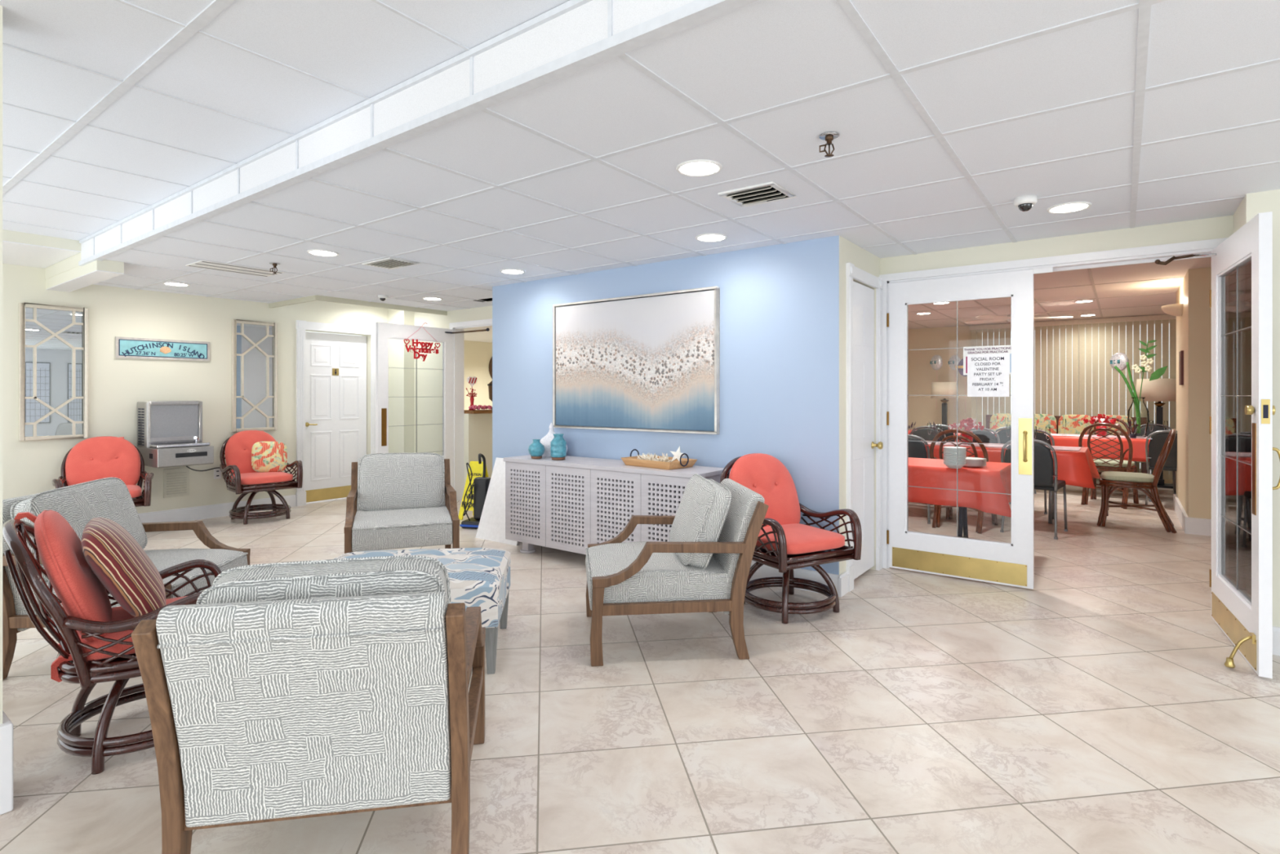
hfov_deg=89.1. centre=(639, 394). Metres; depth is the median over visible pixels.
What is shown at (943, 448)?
bowl
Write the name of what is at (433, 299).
diffuser
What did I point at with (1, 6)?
wall
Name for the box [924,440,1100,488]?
tablecloth
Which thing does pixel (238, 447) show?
cushion
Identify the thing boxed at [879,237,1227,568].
trim
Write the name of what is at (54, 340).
mirror
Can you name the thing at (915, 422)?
table plant
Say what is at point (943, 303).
recessed light
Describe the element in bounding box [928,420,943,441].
table plant
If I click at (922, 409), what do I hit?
wall
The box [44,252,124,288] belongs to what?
trim
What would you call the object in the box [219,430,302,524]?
swivel chair
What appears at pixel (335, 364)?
door
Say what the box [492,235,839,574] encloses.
wall
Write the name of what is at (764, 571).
baseboard
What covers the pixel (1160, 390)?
floor lamp
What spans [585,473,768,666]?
armchair
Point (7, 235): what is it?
trim
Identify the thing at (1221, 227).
wall
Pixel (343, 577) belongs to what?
cushion
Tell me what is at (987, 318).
ceiling fan
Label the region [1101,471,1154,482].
seat cushion
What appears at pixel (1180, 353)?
wall picture
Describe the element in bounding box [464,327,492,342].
ceiling
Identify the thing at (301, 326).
trim
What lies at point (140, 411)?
vent
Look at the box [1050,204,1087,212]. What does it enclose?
diffuser
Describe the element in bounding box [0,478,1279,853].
floor
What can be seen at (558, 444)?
vase
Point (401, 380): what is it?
wall
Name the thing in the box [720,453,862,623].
swivel chair
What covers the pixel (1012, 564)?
door
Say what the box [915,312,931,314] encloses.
recessed light
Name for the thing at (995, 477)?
tablecloth
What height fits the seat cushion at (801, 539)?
0.105 m
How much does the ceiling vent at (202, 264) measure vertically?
0.006 m
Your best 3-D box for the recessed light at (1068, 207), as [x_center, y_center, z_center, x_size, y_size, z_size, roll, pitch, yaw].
[2.322,-1.009,3.520,0.206,0.008,0.206,0,0,37]
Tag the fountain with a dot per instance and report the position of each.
(170, 433)
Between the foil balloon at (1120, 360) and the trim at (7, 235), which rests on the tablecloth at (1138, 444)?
the foil balloon at (1120, 360)
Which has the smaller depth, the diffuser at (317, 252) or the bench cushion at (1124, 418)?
the diffuser at (317, 252)
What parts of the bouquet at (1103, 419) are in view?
red heart flower, pot, white heart flower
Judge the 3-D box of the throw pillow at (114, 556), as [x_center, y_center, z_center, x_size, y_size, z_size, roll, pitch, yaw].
[-1.920,0.649,2.426,0.245,0.374,0.421,0,0,-36]
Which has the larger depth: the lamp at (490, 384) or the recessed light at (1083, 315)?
the recessed light at (1083, 315)
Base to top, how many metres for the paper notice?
0.345 m
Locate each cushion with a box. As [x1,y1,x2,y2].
[13,478,146,582]
[34,510,111,641]
[66,436,140,485]
[75,595,186,660]
[125,484,142,497]
[200,558,448,604]
[225,430,275,475]
[230,471,293,484]
[359,453,443,510]
[669,475,730,568]
[728,453,800,526]
[755,523,844,554]
[989,413,1011,431]
[1034,413,1057,433]
[1057,414,1093,434]
[1093,458,1134,466]
[1095,414,1133,435]
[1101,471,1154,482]
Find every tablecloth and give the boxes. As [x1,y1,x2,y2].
[908,429,1150,462]
[908,457,1011,517]
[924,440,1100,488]
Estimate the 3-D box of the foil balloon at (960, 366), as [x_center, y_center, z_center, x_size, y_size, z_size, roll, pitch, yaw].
[5.089,-0.143,10.171,0.284,0.855,0.290,0,0,-13]
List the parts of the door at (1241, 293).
kick plate, glass pane, push plate, pull handle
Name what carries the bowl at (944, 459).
on the bowl at (944, 460)
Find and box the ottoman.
[333,547,510,674]
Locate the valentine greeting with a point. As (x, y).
(421, 349)
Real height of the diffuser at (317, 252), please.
0.001 m
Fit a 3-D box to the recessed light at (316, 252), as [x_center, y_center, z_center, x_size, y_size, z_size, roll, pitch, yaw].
[-2.265,-1.009,4.648,0.206,0.008,0.206,0,0,37]
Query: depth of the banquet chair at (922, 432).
8.16 m
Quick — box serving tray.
[621,448,697,469]
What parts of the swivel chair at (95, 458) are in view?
armrest, armrest, seat frame, armrest, armrest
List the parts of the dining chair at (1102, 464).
leg, leg, seat frame, leg, leg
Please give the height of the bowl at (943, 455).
0.038 m
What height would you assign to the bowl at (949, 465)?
0.038 m
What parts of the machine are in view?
cord, handle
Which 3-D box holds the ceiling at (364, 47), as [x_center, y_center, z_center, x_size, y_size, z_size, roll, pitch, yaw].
[-2.237,-1.216,-0.144,12.220,0.040,5.900,0,0,37]
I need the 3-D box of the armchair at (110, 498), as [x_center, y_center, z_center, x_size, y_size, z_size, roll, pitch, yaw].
[-2.600,0.864,3.288,0.871,0.841,0.734,0,0,-4]
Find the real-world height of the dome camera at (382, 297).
0.060 m
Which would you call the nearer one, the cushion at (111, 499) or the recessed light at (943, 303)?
the cushion at (111, 499)
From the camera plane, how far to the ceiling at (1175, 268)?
7.70 m
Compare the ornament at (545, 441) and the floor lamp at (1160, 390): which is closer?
the ornament at (545, 441)
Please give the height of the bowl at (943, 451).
0.038 m
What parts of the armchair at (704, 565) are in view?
leg, leg, armrest, seat, rail, armrest, panel, leg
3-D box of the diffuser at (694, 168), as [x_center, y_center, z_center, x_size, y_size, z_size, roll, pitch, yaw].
[0.265,-1.009,2.905,0.170,0.001,0.170,0,0,37]
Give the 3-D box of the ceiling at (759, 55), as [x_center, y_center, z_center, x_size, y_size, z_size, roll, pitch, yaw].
[0.585,-1.033,3.655,12.220,0.040,3.615,0,0,37]
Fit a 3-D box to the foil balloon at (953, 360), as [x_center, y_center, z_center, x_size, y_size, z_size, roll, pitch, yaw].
[5.100,-0.201,10.538,0.120,0.870,0.240,0,0,-13]
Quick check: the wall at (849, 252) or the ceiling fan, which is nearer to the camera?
the wall at (849, 252)
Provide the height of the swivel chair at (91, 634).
0.872 m
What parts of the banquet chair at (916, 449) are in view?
frame, leg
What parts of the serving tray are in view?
ring handle, ring handle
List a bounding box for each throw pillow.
[81,516,165,617]
[251,441,287,472]
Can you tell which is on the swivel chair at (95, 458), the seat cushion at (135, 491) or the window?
the seat cushion at (135, 491)
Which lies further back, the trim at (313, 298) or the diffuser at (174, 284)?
the trim at (313, 298)
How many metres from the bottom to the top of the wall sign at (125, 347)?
0.200 m
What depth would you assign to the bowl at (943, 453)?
4.71 m
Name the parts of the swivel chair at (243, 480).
armrest, armrest, leg, leg, seat frame, leg, leg, armrest, armrest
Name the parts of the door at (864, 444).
panel, handle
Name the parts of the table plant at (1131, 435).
pot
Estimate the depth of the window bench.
9.49 m
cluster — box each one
[468,404,477,409]
[477,404,484,409]
[483,404,492,409]
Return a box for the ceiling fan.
[964,305,1072,324]
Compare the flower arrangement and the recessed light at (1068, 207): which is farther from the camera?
the flower arrangement
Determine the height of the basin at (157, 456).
0.175 m
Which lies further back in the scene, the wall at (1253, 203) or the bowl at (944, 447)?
the bowl at (944, 447)
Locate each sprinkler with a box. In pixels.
[269,262,280,274]
[819,131,839,157]
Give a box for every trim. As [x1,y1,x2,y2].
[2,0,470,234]
[2,229,80,251]
[2,240,124,292]
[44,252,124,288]
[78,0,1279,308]
[79,0,613,255]
[268,294,447,315]
[295,320,375,506]
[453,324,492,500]
[845,262,883,591]
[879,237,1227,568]
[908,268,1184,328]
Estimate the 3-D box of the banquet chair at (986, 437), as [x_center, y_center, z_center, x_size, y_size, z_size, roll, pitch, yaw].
[3.953,0.843,7.640,0.458,0.886,0.538,0,0,35]
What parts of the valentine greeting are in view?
hanging cord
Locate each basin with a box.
[146,445,213,467]
[148,435,209,448]
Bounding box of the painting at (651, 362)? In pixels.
[552,285,719,434]
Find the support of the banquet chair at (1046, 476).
on the floor
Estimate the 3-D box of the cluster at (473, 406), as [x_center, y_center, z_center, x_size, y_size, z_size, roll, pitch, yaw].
[-2.039,0.158,7.913,0.091,0.063,0.109,0,0,37]
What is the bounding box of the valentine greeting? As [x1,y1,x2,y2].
[403,322,440,361]
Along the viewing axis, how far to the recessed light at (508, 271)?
5.34 m
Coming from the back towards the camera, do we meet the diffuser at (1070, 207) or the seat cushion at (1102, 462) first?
the seat cushion at (1102, 462)
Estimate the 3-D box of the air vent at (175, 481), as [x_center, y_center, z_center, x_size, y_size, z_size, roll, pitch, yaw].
[-4.643,0.884,6.513,0.018,0.280,0.220,0,0,37]
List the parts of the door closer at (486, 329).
arm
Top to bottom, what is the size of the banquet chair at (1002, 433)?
0.886 m
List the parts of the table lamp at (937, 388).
post, lamp shade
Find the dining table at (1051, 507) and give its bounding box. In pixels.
[1048,490,1053,524]
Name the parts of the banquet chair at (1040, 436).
frame, leg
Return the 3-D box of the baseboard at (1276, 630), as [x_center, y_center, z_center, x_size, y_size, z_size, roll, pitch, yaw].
[4.672,1.216,2.365,3.720,0.135,0.490,0,0,37]
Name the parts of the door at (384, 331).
push plate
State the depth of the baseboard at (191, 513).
6.68 m
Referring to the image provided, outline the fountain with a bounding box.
[137,400,220,471]
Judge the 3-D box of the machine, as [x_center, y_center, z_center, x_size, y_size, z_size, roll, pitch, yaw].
[-1.530,0.927,6.289,0.340,0.714,0.228,0,0,14]
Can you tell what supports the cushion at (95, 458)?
on the swivel chair at (95, 458)
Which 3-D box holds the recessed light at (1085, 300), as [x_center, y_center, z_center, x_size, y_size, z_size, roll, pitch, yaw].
[5.505,-1.152,8.056,0.206,0.008,0.206,0,0,37]
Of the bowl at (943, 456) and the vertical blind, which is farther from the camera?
the vertical blind
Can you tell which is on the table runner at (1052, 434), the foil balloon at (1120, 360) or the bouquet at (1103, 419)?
the bouquet at (1103, 419)
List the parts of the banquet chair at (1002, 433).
frame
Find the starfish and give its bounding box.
[670,446,684,462]
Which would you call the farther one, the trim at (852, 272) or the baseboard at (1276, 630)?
the trim at (852, 272)
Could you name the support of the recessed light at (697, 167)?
in the ceiling at (759, 55)
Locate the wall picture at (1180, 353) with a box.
[1178,350,1183,385]
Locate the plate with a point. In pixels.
(966, 458)
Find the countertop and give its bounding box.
[464,409,492,413]
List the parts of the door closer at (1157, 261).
arm, rod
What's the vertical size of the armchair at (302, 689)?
0.839 m
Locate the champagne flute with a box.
[926,422,931,442]
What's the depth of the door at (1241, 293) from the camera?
3.21 m
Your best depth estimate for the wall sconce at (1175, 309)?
6.64 m
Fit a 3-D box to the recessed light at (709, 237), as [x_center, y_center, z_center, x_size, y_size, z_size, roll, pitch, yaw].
[0.461,-1.009,4.192,0.206,0.008,0.206,0,0,37]
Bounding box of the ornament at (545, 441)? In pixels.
[540,422,567,457]
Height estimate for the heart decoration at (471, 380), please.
0.413 m
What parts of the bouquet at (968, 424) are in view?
white heart flower, red heart flower, pot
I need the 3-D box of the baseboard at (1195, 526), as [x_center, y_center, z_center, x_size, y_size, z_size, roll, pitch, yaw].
[6.045,1.209,6.326,1.240,0.150,1.735,0,0,37]
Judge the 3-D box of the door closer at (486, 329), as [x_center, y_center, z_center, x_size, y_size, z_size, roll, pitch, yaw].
[-2.032,-0.741,7.620,0.720,0.040,0.156,0,0,23]
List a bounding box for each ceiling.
[0,0,569,240]
[93,0,1279,311]
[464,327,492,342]
[908,257,1211,328]
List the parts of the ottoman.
leg, leg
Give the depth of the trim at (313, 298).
7.06 m
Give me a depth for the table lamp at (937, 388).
10.45 m
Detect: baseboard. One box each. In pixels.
[0,710,13,814]
[137,494,296,522]
[749,560,839,595]
[838,570,848,596]
[1173,493,1211,536]
[1272,626,1279,655]
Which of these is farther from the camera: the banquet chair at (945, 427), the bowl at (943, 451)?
the banquet chair at (945, 427)
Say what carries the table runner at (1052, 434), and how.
on the tablecloth at (1138, 444)
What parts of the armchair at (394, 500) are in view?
leg, armrest, leg, panel, seat, leg, armrest, leg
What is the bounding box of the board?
[475,457,518,546]
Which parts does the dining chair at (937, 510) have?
leg, leg, leg, leg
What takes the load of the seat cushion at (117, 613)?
on the swivel chair at (91, 634)
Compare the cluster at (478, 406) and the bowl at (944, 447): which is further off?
the cluster at (478, 406)
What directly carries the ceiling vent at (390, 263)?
in the ceiling at (759, 55)
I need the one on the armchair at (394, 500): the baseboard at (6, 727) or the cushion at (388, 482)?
the cushion at (388, 482)
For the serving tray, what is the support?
on the sideboard
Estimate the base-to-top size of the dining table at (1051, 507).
0.739 m
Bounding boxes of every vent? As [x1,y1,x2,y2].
[137,408,144,445]
[163,467,189,497]
[185,260,284,276]
[361,257,420,269]
[474,297,492,302]
[717,181,796,207]
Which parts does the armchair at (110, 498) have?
leg, panel, rail, armrest, seat, armrest, leg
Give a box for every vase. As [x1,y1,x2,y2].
[528,439,545,458]
[550,433,566,460]
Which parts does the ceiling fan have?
blade, blade, motor, blade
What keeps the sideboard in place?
on the floor
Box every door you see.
[305,331,366,502]
[375,322,453,487]
[853,280,883,579]
[886,269,1034,589]
[1208,211,1279,678]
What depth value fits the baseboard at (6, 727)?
1.99 m
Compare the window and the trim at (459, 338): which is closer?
the trim at (459, 338)
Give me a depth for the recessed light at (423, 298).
6.87 m
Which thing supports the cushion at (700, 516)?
on the armchair at (704, 565)
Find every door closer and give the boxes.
[444,328,489,333]
[1155,253,1216,265]
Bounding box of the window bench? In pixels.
[986,414,1149,473]
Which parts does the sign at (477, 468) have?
sign panel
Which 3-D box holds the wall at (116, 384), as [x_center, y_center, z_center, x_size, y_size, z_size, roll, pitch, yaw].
[-4.841,-0.016,6.430,0.200,2.600,5.750,0,0,37]
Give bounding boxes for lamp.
[487,380,492,409]
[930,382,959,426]
[1135,378,1176,488]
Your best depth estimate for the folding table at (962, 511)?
5.01 m
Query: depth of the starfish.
4.61 m
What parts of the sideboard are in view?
perforated door, perforated door, panel, perforated door, perforated door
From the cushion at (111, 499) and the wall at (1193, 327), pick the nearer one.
the cushion at (111, 499)
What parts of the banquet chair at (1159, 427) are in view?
frame, leg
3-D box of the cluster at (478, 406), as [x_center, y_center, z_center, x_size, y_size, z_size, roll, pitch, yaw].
[-1.978,0.159,8.009,0.118,0.062,0.116,0,0,37]
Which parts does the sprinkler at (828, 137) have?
trip lever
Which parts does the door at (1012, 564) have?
kick plate, push plate, pull handle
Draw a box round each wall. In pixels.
[0,4,2,724]
[2,263,387,513]
[387,308,414,453]
[414,305,492,455]
[464,340,492,409]
[464,413,492,485]
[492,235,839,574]
[839,235,879,574]
[880,215,1233,275]
[908,314,1176,483]
[1176,266,1211,519]
[1233,189,1279,626]
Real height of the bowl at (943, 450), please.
0.038 m
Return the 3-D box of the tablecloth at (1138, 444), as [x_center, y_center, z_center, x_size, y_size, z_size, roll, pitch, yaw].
[5.706,0.692,8.597,4.320,0.295,0.920,0,0,37]
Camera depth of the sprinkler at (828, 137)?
2.54 m
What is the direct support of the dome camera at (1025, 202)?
attached to the ceiling at (759, 55)
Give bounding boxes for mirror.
[18,302,88,440]
[231,319,277,431]
[488,356,492,378]
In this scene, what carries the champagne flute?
on the table runner at (1055, 447)
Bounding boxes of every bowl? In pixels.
[942,446,966,449]
[942,448,966,451]
[942,449,966,453]
[942,451,966,454]
[942,453,966,456]
[942,454,966,457]
[942,456,966,458]
[942,457,966,460]
[942,462,966,468]
[943,458,966,462]
[943,460,966,463]
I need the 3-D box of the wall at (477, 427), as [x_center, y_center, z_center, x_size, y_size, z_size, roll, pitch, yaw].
[-1.144,0.759,9.252,0.130,1.050,3.310,0,0,37]
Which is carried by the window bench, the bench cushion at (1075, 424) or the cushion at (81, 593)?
the bench cushion at (1075, 424)
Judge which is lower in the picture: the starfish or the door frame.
the starfish
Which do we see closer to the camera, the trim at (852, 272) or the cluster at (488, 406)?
the trim at (852, 272)
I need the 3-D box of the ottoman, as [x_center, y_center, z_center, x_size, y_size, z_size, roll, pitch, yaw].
[-1.136,1.055,3.242,0.910,0.458,0.650,0,0,-6]
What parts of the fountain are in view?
splash panel, spout, power cord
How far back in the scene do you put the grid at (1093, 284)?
8.53 m
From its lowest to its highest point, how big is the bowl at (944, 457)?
0.038 m
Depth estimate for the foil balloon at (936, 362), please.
10.46 m
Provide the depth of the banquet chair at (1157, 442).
7.36 m
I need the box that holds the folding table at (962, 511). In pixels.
[957,506,968,537]
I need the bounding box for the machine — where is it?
[459,453,490,528]
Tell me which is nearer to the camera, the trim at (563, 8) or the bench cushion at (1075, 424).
the trim at (563, 8)
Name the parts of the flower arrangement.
stem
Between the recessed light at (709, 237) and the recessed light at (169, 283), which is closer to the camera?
the recessed light at (709, 237)
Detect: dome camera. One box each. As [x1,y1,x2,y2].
[377,294,386,301]
[1013,195,1036,211]
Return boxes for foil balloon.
[929,355,942,400]
[948,355,959,408]
[955,358,967,412]
[1109,352,1128,409]
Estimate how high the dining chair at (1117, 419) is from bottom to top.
0.966 m
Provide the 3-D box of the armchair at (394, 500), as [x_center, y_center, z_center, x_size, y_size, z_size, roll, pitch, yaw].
[-1.747,0.865,4.784,0.734,0.838,0.871,0,0,-21]
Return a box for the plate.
[965,457,986,460]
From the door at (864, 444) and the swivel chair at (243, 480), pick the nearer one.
the door at (864, 444)
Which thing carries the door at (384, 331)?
in the wall at (429, 380)
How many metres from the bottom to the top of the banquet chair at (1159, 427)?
0.886 m
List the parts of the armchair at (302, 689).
leg, panel, rail, leg, armrest, rail, leg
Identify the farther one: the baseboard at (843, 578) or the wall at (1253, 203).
the baseboard at (843, 578)
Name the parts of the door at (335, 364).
handle, kick plate, panel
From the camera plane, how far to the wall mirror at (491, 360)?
10.57 m
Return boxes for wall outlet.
[213,468,221,479]
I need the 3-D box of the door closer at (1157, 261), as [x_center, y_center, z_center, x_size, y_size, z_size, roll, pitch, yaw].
[3.154,-0.787,3.747,0.077,0.051,0.293,0,0,-29]
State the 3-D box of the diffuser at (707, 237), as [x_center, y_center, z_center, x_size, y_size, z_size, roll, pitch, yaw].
[0.461,-1.009,4.192,0.170,0.001,0.170,0,0,37]
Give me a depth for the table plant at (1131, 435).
8.03 m
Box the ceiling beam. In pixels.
[80,0,695,260]
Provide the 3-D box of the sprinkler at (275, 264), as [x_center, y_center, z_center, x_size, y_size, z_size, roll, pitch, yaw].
[-2.821,-0.971,5.023,0.076,0.082,0.076,0,0,2]
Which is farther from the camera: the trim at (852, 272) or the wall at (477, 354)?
the wall at (477, 354)
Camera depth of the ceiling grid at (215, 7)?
2.50 m
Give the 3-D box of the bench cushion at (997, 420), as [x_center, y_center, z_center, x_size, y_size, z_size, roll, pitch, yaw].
[5.832,0.544,10.367,0.450,0.480,0.128,0,0,37]
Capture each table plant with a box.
[908,422,917,437]
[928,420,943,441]
[1124,419,1144,437]
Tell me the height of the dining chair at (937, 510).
0.966 m
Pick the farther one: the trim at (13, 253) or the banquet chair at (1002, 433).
the banquet chair at (1002, 433)
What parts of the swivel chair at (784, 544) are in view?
leg, armrest, armrest, leg, leg, seat frame, leg, armrest, armrest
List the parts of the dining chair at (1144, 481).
leg, seat frame, leg, leg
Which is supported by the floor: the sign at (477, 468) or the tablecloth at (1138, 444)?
the sign at (477, 468)
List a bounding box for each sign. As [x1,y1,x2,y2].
[115,336,209,360]
[458,461,488,519]
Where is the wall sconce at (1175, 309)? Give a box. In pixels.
[1161,303,1182,315]
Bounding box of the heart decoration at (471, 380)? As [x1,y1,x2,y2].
[466,376,477,409]
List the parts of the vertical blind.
head rail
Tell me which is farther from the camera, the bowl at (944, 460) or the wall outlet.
the wall outlet
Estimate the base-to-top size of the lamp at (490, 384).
0.390 m
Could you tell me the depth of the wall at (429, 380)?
8.10 m
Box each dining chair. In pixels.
[929,428,997,533]
[1078,422,1138,509]
[1081,417,1129,489]
[1097,428,1176,533]
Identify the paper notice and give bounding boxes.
[963,345,1011,396]
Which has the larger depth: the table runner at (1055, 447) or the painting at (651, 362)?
the table runner at (1055, 447)
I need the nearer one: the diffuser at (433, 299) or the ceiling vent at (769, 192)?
the ceiling vent at (769, 192)
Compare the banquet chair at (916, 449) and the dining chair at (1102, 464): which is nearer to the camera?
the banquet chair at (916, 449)
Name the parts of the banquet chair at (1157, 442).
leg, leg, frame, seat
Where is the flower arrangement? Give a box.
[1113,339,1167,437]
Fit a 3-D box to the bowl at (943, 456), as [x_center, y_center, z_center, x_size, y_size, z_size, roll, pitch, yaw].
[2.306,0.475,4.765,0.156,0.038,0.156,0,0,37]
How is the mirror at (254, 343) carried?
attached to the wall at (116, 384)
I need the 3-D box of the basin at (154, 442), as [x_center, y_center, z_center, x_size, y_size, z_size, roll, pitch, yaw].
[-4.402,0.453,6.216,0.248,0.086,0.436,0,0,37]
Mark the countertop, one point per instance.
(466, 411)
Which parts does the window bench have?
frame, leg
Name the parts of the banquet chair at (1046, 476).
leg, frame, seat, leg, leg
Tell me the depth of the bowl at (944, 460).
4.70 m
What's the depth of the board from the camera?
5.82 m
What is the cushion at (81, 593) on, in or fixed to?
on the swivel chair at (91, 634)
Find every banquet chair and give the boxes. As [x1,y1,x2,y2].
[908,434,934,524]
[911,426,946,441]
[924,424,956,441]
[958,427,999,443]
[993,426,1035,493]
[1000,439,1067,539]
[1008,429,1054,514]
[1131,423,1176,493]
[1145,430,1177,504]
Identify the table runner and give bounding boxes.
[915,430,1151,438]
[927,440,1080,450]
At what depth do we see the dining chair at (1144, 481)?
6.24 m
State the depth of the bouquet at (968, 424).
7.04 m
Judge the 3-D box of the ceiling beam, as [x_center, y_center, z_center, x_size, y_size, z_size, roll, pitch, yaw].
[-0.045,-1.109,1.883,10.719,0.193,0.030,0,0,37]
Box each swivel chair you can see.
[2,510,221,774]
[52,435,154,506]
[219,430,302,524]
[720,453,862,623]
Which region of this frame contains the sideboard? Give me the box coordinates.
[503,454,730,554]
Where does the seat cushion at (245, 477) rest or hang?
on the swivel chair at (243, 480)
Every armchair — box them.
[2,477,250,679]
[131,555,485,853]
[343,452,459,553]
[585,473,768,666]
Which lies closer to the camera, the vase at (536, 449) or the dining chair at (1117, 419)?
the vase at (536, 449)
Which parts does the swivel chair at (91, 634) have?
leg, seat frame, leg, armrest, armrest, armrest, armrest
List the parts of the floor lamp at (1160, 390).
lamp shade, post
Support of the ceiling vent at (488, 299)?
attached to the ceiling at (759, 55)
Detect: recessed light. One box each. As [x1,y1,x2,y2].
[162,281,189,286]
[306,249,338,256]
[422,297,442,300]
[500,268,525,274]
[675,159,722,177]
[695,233,727,242]
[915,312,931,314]
[932,302,950,304]
[1046,201,1092,213]
[1074,299,1093,302]
[1079,314,1096,316]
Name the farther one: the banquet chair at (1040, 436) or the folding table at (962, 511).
the banquet chair at (1040, 436)
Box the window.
[976,320,1169,474]
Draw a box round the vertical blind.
[969,314,1176,479]
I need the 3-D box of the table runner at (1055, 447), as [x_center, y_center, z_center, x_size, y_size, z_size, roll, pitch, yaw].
[3.172,0.539,7.323,2.960,0.002,0.500,0,0,37]
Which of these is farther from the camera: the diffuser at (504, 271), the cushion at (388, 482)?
the diffuser at (504, 271)
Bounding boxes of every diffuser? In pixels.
[164,283,187,285]
[310,250,336,255]
[424,297,440,300]
[502,270,523,273]
[680,162,718,174]
[698,235,724,240]
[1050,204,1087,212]
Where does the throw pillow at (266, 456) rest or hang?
on the swivel chair at (243, 480)
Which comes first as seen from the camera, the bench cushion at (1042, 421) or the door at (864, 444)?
the door at (864, 444)
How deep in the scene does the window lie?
10.09 m
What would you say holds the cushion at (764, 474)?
on the swivel chair at (784, 544)
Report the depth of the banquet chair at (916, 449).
6.48 m
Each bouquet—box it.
[947,417,984,444]
[1083,413,1118,436]

